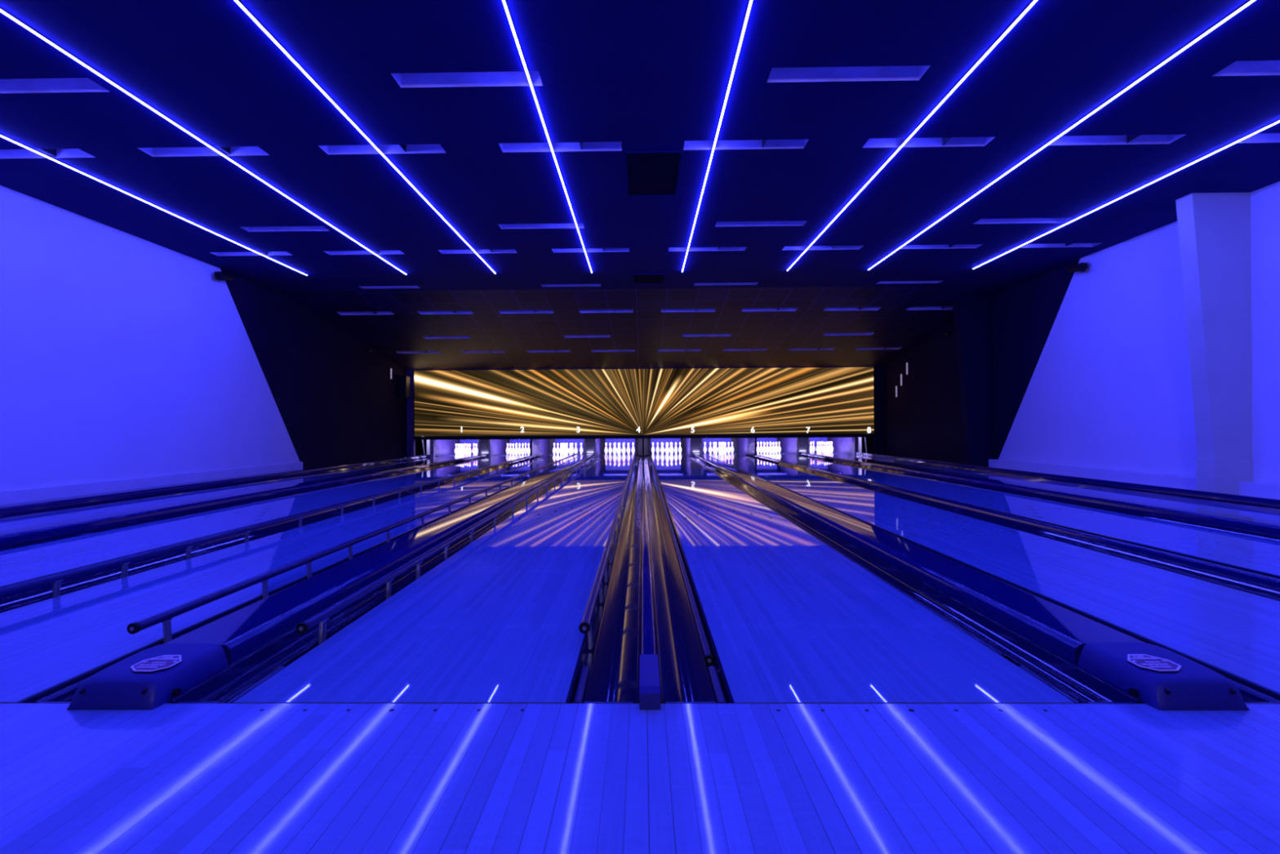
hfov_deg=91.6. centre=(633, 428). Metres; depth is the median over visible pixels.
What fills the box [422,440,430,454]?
frame
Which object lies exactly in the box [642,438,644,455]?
kickback
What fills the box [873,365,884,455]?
wall
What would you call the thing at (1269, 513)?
lane
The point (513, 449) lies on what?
pin
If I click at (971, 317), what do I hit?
column
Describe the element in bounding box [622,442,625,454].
pin
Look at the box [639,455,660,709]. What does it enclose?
divider
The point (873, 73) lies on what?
ceiling slot
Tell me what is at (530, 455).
gutter
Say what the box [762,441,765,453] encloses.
pin
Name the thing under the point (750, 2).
recessed light
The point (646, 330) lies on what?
ceiling
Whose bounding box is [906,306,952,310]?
ceiling slot
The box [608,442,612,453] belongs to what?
pin
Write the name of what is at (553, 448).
pin
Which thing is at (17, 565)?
lane
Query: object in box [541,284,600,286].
ceiling slot
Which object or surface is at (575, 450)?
pin
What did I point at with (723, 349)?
ceiling slot
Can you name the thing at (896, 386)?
marker
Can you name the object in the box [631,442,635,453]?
pin
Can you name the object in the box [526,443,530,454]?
pin
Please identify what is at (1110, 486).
gutter
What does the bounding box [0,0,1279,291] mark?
ceiling
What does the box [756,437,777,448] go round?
pinsetter
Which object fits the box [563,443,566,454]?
pin
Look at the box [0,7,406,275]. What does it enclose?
recessed light
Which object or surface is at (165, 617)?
rail
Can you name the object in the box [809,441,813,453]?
pin
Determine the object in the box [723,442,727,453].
pin
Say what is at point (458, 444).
pin
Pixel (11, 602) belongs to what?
gutter
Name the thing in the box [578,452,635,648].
rail
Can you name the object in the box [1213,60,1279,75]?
ceiling slot
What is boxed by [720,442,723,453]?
pin
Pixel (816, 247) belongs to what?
ceiling slot
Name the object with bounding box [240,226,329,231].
ceiling slot
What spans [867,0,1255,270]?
recessed light
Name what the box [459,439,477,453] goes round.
pinsetter
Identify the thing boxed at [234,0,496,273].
recessed light
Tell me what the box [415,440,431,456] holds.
wall
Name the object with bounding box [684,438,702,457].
housing
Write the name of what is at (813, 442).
pin
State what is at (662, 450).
pin
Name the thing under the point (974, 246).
ceiling slot
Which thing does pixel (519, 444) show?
pin
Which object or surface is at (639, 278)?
access hatch
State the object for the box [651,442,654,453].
pin
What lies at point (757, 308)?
ceiling slot
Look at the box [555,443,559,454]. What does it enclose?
pin
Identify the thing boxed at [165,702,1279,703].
trim
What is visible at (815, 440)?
pinsetter
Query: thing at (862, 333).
ceiling slot
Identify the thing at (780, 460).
rail
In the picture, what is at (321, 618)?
rail
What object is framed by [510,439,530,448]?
pinsetter
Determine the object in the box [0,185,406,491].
wall
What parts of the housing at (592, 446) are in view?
panel, panel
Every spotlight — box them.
[214,271,233,281]
[944,331,951,334]
[1066,262,1087,272]
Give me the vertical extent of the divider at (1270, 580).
0.189 m
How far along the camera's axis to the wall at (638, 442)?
23.09 m
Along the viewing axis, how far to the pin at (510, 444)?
20.80 m
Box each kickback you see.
[431,439,459,457]
[530,439,549,457]
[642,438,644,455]
[737,437,756,456]
[828,437,857,455]
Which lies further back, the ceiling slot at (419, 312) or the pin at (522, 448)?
the pin at (522, 448)
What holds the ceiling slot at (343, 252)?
attached to the ceiling at (642, 75)
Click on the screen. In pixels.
(732, 402)
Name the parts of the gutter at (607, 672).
plate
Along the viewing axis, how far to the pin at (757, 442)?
20.68 m
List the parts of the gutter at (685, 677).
plate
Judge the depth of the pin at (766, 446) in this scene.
20.67 m
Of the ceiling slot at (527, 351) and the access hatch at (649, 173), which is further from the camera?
the ceiling slot at (527, 351)
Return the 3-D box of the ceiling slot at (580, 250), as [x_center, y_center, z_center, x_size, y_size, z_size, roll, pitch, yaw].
[-0.635,-2.741,9.333,1.166,0.150,0.211,0,0,1]
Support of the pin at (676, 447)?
on the lane at (789, 617)
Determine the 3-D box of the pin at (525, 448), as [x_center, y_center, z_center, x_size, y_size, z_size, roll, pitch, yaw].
[-3.647,0.691,21.089,0.121,0.381,0.121,0,0,1]
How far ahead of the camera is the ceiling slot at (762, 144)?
5.97 m
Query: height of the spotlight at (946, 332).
0.098 m
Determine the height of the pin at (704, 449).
0.381 m
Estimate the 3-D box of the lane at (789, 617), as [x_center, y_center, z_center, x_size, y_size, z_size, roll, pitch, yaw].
[0.988,0.894,11.764,1.054,0.081,19.646,0,0,1]
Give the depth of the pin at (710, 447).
20.70 m
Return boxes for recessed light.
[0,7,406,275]
[0,133,307,275]
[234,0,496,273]
[502,0,592,272]
[681,0,752,271]
[786,0,1037,271]
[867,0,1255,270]
[972,119,1279,269]
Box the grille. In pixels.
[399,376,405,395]
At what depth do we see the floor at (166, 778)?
1.52 m
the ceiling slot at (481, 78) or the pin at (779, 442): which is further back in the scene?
the pin at (779, 442)
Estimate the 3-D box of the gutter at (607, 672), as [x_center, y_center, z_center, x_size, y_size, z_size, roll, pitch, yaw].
[0.036,0.918,10.880,0.231,0.133,17.848,0,0,1]
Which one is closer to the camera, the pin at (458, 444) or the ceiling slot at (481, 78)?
the ceiling slot at (481, 78)
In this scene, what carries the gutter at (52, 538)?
on the floor at (638, 455)
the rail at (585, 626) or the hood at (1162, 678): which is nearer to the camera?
the hood at (1162, 678)
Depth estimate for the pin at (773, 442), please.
20.41 m
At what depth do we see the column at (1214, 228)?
7.17 m
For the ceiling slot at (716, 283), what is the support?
attached to the ceiling at (642, 75)
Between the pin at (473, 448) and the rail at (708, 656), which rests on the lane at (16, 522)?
the pin at (473, 448)
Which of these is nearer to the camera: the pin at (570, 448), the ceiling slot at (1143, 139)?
the ceiling slot at (1143, 139)
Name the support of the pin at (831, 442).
on the lane at (1269, 513)
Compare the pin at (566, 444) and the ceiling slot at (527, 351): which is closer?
the ceiling slot at (527, 351)
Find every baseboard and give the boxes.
[0,462,302,504]
[988,459,1279,499]
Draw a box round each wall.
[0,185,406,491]
[406,368,415,456]
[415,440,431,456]
[471,437,828,455]
[861,436,873,453]
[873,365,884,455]
[883,181,1279,484]
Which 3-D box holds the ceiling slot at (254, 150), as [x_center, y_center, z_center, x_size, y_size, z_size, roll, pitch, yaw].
[-4.105,-2.720,5.956,1.166,0.150,0.206,0,0,1]
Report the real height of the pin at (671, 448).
0.381 m
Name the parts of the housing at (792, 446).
panel, panel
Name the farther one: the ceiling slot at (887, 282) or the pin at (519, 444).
the pin at (519, 444)
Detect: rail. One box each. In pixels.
[0,453,486,545]
[0,453,543,598]
[127,452,578,643]
[295,452,599,644]
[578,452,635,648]
[649,456,714,665]
[687,456,1009,660]
[780,460,1278,578]
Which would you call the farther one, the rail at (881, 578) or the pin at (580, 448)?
the pin at (580, 448)
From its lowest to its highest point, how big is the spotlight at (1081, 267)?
0.164 m
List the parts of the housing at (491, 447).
panel, panel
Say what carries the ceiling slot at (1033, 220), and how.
attached to the ceiling at (642, 75)
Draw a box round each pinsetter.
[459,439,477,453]
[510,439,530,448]
[555,439,583,452]
[605,438,635,452]
[650,438,680,452]
[702,437,731,451]
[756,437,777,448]
[809,437,827,450]
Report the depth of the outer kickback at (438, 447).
20.35 m
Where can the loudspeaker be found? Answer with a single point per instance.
(403, 380)
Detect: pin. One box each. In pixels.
[454,443,457,454]
[456,443,459,454]
[458,444,461,455]
[461,444,464,455]
[465,443,468,454]
[467,443,471,455]
[472,443,475,454]
[474,443,477,454]
[506,443,509,454]
[508,443,511,454]
[511,443,515,454]
[514,443,518,455]
[518,443,520,454]
[520,443,524,454]
[524,443,527,453]
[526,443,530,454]
[552,442,555,453]
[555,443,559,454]
[559,443,563,454]
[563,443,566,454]
[565,443,568,454]
[568,443,572,454]
[573,442,577,453]
[579,442,582,453]
[604,442,608,453]
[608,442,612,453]
[612,442,616,454]
[617,443,620,454]
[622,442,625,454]
[626,442,630,453]
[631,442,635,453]
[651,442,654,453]
[655,442,659,453]
[660,442,664,453]
[665,442,669,454]
[670,442,673,453]
[674,442,677,453]
[678,442,681,453]
[702,441,706,453]
[708,442,711,453]
[714,442,717,453]
[717,441,720,453]
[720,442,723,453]
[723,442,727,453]
[727,441,730,453]
[730,441,733,453]
[756,441,759,453]
[760,441,762,453]
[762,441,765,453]
[765,441,768,453]
[768,442,772,453]
[772,441,775,453]
[774,441,777,453]
[777,441,781,453]
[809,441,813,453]
[812,441,815,452]
[816,441,819,453]
[818,441,822,453]
[822,441,826,453]
[826,441,829,453]
[828,441,831,453]
[830,440,833,452]
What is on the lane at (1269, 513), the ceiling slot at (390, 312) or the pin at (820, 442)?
the pin at (820, 442)
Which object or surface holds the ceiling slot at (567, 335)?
attached to the ceiling at (646, 330)
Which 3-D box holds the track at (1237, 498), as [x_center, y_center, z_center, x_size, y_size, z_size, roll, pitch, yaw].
[6.723,0.840,10.521,0.030,0.207,17.270,0,0,1]
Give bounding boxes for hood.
[66,643,228,709]
[1077,641,1249,710]
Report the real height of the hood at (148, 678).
0.193 m
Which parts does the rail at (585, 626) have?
post, post, post, post, post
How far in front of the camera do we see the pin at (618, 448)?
20.22 m
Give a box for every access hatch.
[624,151,683,195]
[631,273,665,284]
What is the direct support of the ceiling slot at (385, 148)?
attached to the ceiling at (642, 75)
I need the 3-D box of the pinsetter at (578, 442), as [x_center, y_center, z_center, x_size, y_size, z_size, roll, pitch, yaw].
[-2.218,0.409,20.965,1.040,0.870,1.620,0,0,1]
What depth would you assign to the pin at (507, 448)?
21.06 m
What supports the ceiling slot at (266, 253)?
attached to the ceiling at (642, 75)
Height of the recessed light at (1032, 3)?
0.020 m
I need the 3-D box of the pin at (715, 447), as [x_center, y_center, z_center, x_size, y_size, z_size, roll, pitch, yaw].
[2.716,0.652,20.468,0.121,0.381,0.121,0,0,1]
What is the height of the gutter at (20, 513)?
0.133 m
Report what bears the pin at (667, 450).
on the lane at (789, 617)
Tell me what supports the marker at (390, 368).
attached to the wall at (123, 355)
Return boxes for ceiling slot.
[0,77,110,93]
[0,148,95,158]
[137,146,269,156]
[209,251,293,256]
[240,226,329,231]
[317,144,446,154]
[324,250,404,254]
[337,311,393,315]
[359,285,420,288]
[391,71,542,87]
[395,351,441,353]
[417,311,473,314]
[423,336,471,338]
[438,248,517,253]
[461,350,506,352]
[497,223,583,229]
[497,310,553,313]
[498,142,622,152]
[526,350,570,352]
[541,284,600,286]
[551,248,629,252]
[564,334,610,337]
[578,309,633,312]
[591,349,635,351]
[657,348,701,351]
[661,308,715,312]
[668,246,746,251]
[682,333,731,336]
[683,139,808,150]
[693,282,757,285]
[715,221,806,226]
[722,348,767,351]
[741,307,797,311]
[767,65,930,82]
[782,245,862,250]
[789,347,835,350]
[823,306,881,311]
[823,332,873,335]
[854,346,902,350]
[862,137,995,147]
[875,280,942,284]
[899,244,982,248]
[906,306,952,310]
[973,217,1071,223]
[1017,243,1100,248]
[1048,134,1185,145]
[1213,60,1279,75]
[1237,133,1279,142]
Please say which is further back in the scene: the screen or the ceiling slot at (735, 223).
the screen
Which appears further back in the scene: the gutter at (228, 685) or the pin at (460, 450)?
the pin at (460, 450)
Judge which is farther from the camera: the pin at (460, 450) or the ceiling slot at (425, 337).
the pin at (460, 450)
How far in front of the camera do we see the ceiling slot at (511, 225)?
8.30 m
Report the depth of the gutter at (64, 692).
2.53 m
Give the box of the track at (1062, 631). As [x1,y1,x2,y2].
[692,453,1146,665]
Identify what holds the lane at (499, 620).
on the floor at (638, 455)
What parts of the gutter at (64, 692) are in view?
plate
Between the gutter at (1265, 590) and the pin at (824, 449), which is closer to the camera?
the gutter at (1265, 590)
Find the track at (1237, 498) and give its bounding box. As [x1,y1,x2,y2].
[855,452,1279,506]
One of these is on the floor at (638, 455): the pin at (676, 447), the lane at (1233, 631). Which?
the lane at (1233, 631)
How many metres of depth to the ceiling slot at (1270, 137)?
5.90 m
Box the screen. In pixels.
[413,365,875,439]
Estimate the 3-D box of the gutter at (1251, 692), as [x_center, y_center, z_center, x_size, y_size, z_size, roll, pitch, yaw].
[2.097,0.906,10.675,0.201,0.133,17.498,0,0,1]
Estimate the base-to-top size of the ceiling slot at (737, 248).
0.150 m
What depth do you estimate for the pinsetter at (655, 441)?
21.66 m
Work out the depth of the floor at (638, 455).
13.84 m
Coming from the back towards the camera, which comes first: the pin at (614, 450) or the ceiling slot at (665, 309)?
the pin at (614, 450)
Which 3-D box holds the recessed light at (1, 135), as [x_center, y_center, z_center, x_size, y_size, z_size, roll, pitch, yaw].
[-5.676,-2.625,5.479,0.020,0.020,10.430,0,0,1]
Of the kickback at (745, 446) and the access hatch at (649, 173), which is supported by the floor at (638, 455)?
the kickback at (745, 446)
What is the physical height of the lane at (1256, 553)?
0.081 m
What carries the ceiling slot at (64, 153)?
attached to the ceiling at (642, 75)
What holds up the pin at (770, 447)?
on the lane at (1256, 553)
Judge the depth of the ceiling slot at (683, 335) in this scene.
15.09 m
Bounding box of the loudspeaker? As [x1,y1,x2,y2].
[398,375,409,397]
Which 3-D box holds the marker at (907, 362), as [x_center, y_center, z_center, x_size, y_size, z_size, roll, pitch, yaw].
[7.266,-1.579,16.495,0.035,0.350,0.100,0,0,1]
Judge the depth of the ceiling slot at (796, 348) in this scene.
16.38 m
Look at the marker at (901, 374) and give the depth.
16.84 m
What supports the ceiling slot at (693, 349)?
attached to the ceiling at (646, 330)
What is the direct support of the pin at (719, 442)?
on the lane at (1233, 631)
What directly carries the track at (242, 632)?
on the floor at (638, 455)
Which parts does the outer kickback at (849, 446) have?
post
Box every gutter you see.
[0,455,530,587]
[0,455,541,613]
[0,456,488,551]
[0,457,430,518]
[17,456,578,702]
[170,456,599,702]
[566,454,642,702]
[644,454,733,702]
[689,455,1140,702]
[707,455,1279,702]
[745,454,1279,600]
[756,454,1279,578]
[798,454,1279,541]
[855,454,1279,509]
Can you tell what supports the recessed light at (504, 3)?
in the ceiling at (642, 75)
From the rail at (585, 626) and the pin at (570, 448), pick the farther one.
the pin at (570, 448)
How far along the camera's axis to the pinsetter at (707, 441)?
21.64 m
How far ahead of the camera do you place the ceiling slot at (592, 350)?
16.46 m
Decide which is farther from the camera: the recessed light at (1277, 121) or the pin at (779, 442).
the pin at (779, 442)
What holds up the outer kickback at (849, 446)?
on the floor at (638, 455)
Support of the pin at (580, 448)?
on the lane at (45, 645)
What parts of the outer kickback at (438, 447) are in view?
post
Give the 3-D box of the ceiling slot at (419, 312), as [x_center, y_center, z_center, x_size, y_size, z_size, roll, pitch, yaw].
[-3.997,-2.522,13.260,1.166,0.150,0.216,0,0,1]
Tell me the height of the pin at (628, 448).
0.381 m
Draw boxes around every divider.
[0,457,531,598]
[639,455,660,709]
[755,455,1279,586]
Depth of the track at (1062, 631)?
3.12 m
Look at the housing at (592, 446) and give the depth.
19.67 m
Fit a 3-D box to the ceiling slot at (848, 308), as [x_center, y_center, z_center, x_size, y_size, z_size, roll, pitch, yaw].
[4.617,-2.575,13.133,1.176,0.150,0.216,0,0,1]
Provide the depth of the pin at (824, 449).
20.12 m
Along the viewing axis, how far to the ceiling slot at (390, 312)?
13.39 m
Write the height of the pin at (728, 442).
0.381 m
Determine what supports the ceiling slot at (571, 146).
attached to the ceiling at (642, 75)
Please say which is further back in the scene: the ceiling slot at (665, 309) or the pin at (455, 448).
the pin at (455, 448)
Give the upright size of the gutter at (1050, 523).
0.133 m
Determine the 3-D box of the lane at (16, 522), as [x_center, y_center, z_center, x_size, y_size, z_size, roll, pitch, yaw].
[-5.687,0.934,11.862,1.054,0.081,19.646,0,0,1]
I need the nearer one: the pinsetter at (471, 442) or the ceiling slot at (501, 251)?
the ceiling slot at (501, 251)
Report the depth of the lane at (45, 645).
3.29 m
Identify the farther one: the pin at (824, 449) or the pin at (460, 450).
the pin at (460, 450)
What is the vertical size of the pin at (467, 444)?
0.381 m
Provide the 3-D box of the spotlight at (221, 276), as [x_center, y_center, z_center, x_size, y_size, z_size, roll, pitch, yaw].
[-6.692,-2.462,10.166,0.210,0.164,0.336,0,0,1]
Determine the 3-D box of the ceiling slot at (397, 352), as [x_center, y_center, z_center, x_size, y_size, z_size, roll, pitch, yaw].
[-5.662,-2.064,16.435,1.176,0.150,0.216,0,0,1]
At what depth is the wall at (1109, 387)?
9.54 m
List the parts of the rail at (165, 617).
post, post, post, post, post, post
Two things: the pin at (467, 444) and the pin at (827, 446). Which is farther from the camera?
the pin at (467, 444)
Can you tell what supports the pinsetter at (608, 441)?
on the floor at (638, 455)
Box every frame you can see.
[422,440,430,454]
[857,437,866,453]
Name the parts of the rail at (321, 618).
post, post, post, post, post, post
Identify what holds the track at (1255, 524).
on the floor at (638, 455)
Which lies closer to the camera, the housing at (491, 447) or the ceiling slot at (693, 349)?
the ceiling slot at (693, 349)
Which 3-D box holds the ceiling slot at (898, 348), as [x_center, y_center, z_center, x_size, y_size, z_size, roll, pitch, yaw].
[6.401,-2.138,16.258,1.166,0.150,0.216,0,0,1]
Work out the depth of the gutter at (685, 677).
2.80 m
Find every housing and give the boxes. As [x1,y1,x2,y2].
[477,435,506,457]
[583,438,601,457]
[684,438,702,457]
[779,437,809,455]
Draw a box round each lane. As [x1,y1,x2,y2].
[0,453,473,530]
[0,453,530,586]
[0,453,583,702]
[233,453,634,702]
[650,453,1074,702]
[702,452,1279,693]
[756,452,1279,576]
[812,452,1279,520]
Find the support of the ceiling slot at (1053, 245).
attached to the ceiling at (642, 75)
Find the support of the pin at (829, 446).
on the lane at (1269, 513)
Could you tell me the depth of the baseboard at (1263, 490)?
8.74 m
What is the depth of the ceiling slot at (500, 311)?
13.33 m
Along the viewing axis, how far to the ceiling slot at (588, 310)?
13.31 m
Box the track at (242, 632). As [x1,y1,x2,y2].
[163,453,593,665]
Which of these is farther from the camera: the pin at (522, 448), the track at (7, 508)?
the pin at (522, 448)
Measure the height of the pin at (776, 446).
0.381 m
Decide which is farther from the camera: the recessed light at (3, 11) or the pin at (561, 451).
the pin at (561, 451)
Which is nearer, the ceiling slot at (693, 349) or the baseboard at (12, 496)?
the baseboard at (12, 496)
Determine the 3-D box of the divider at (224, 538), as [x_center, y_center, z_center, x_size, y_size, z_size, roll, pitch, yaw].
[-3.165,0.910,10.225,0.064,0.189,16.552,0,0,1]
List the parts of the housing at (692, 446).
panel, panel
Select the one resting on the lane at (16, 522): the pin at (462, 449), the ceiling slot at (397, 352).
the pin at (462, 449)
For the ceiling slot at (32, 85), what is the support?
attached to the ceiling at (642, 75)
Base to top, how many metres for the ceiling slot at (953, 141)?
0.150 m
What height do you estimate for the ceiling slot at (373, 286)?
0.150 m
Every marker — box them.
[389,367,391,379]
[895,385,897,397]
[900,373,902,386]
[906,361,908,375]
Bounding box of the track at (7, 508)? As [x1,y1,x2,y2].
[0,454,430,515]
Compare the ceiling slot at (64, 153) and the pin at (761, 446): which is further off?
the pin at (761, 446)
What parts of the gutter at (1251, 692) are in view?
plate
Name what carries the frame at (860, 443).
on the floor at (638, 455)
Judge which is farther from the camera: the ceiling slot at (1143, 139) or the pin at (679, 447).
the pin at (679, 447)
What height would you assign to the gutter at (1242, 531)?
0.133 m
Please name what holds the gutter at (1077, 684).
on the floor at (638, 455)
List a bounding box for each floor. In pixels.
[0,702,1279,853]
[430,454,650,594]
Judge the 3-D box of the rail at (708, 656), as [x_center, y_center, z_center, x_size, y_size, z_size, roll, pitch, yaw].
[0.414,0.886,10.786,0.038,0.038,16.824,0,0,1]
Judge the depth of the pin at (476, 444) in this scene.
20.81 m
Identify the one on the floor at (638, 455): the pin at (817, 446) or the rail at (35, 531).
the rail at (35, 531)
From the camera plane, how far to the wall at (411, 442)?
18.38 m
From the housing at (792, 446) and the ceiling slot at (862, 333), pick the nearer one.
the ceiling slot at (862, 333)
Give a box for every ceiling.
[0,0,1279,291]
[280,284,1013,368]
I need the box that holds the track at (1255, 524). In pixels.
[800,452,1279,535]
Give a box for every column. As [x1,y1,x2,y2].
[952,297,991,466]
[1175,192,1253,494]
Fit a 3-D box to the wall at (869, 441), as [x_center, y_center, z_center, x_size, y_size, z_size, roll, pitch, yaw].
[8.217,-1.005,20.582,0.100,4.030,4.800,0,0,1]
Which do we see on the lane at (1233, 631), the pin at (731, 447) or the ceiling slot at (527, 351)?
the pin at (731, 447)
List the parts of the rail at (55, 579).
post, post, post, post, post, post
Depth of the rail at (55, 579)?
4.17 m
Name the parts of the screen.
trim, trim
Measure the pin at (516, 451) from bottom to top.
0.381 m
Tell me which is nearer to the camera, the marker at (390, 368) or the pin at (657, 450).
the marker at (390, 368)
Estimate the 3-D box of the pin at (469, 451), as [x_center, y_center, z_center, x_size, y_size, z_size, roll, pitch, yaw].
[-5.408,0.702,20.587,0.121,0.381,0.121,0,0,1]
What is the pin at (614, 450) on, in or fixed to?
on the lane at (499, 620)
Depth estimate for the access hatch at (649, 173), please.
6.48 m
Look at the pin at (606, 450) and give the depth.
21.02 m
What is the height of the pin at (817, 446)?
0.381 m
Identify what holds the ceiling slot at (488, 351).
attached to the ceiling at (646, 330)
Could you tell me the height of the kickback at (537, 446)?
1.050 m
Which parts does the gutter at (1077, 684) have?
plate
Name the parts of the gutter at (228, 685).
plate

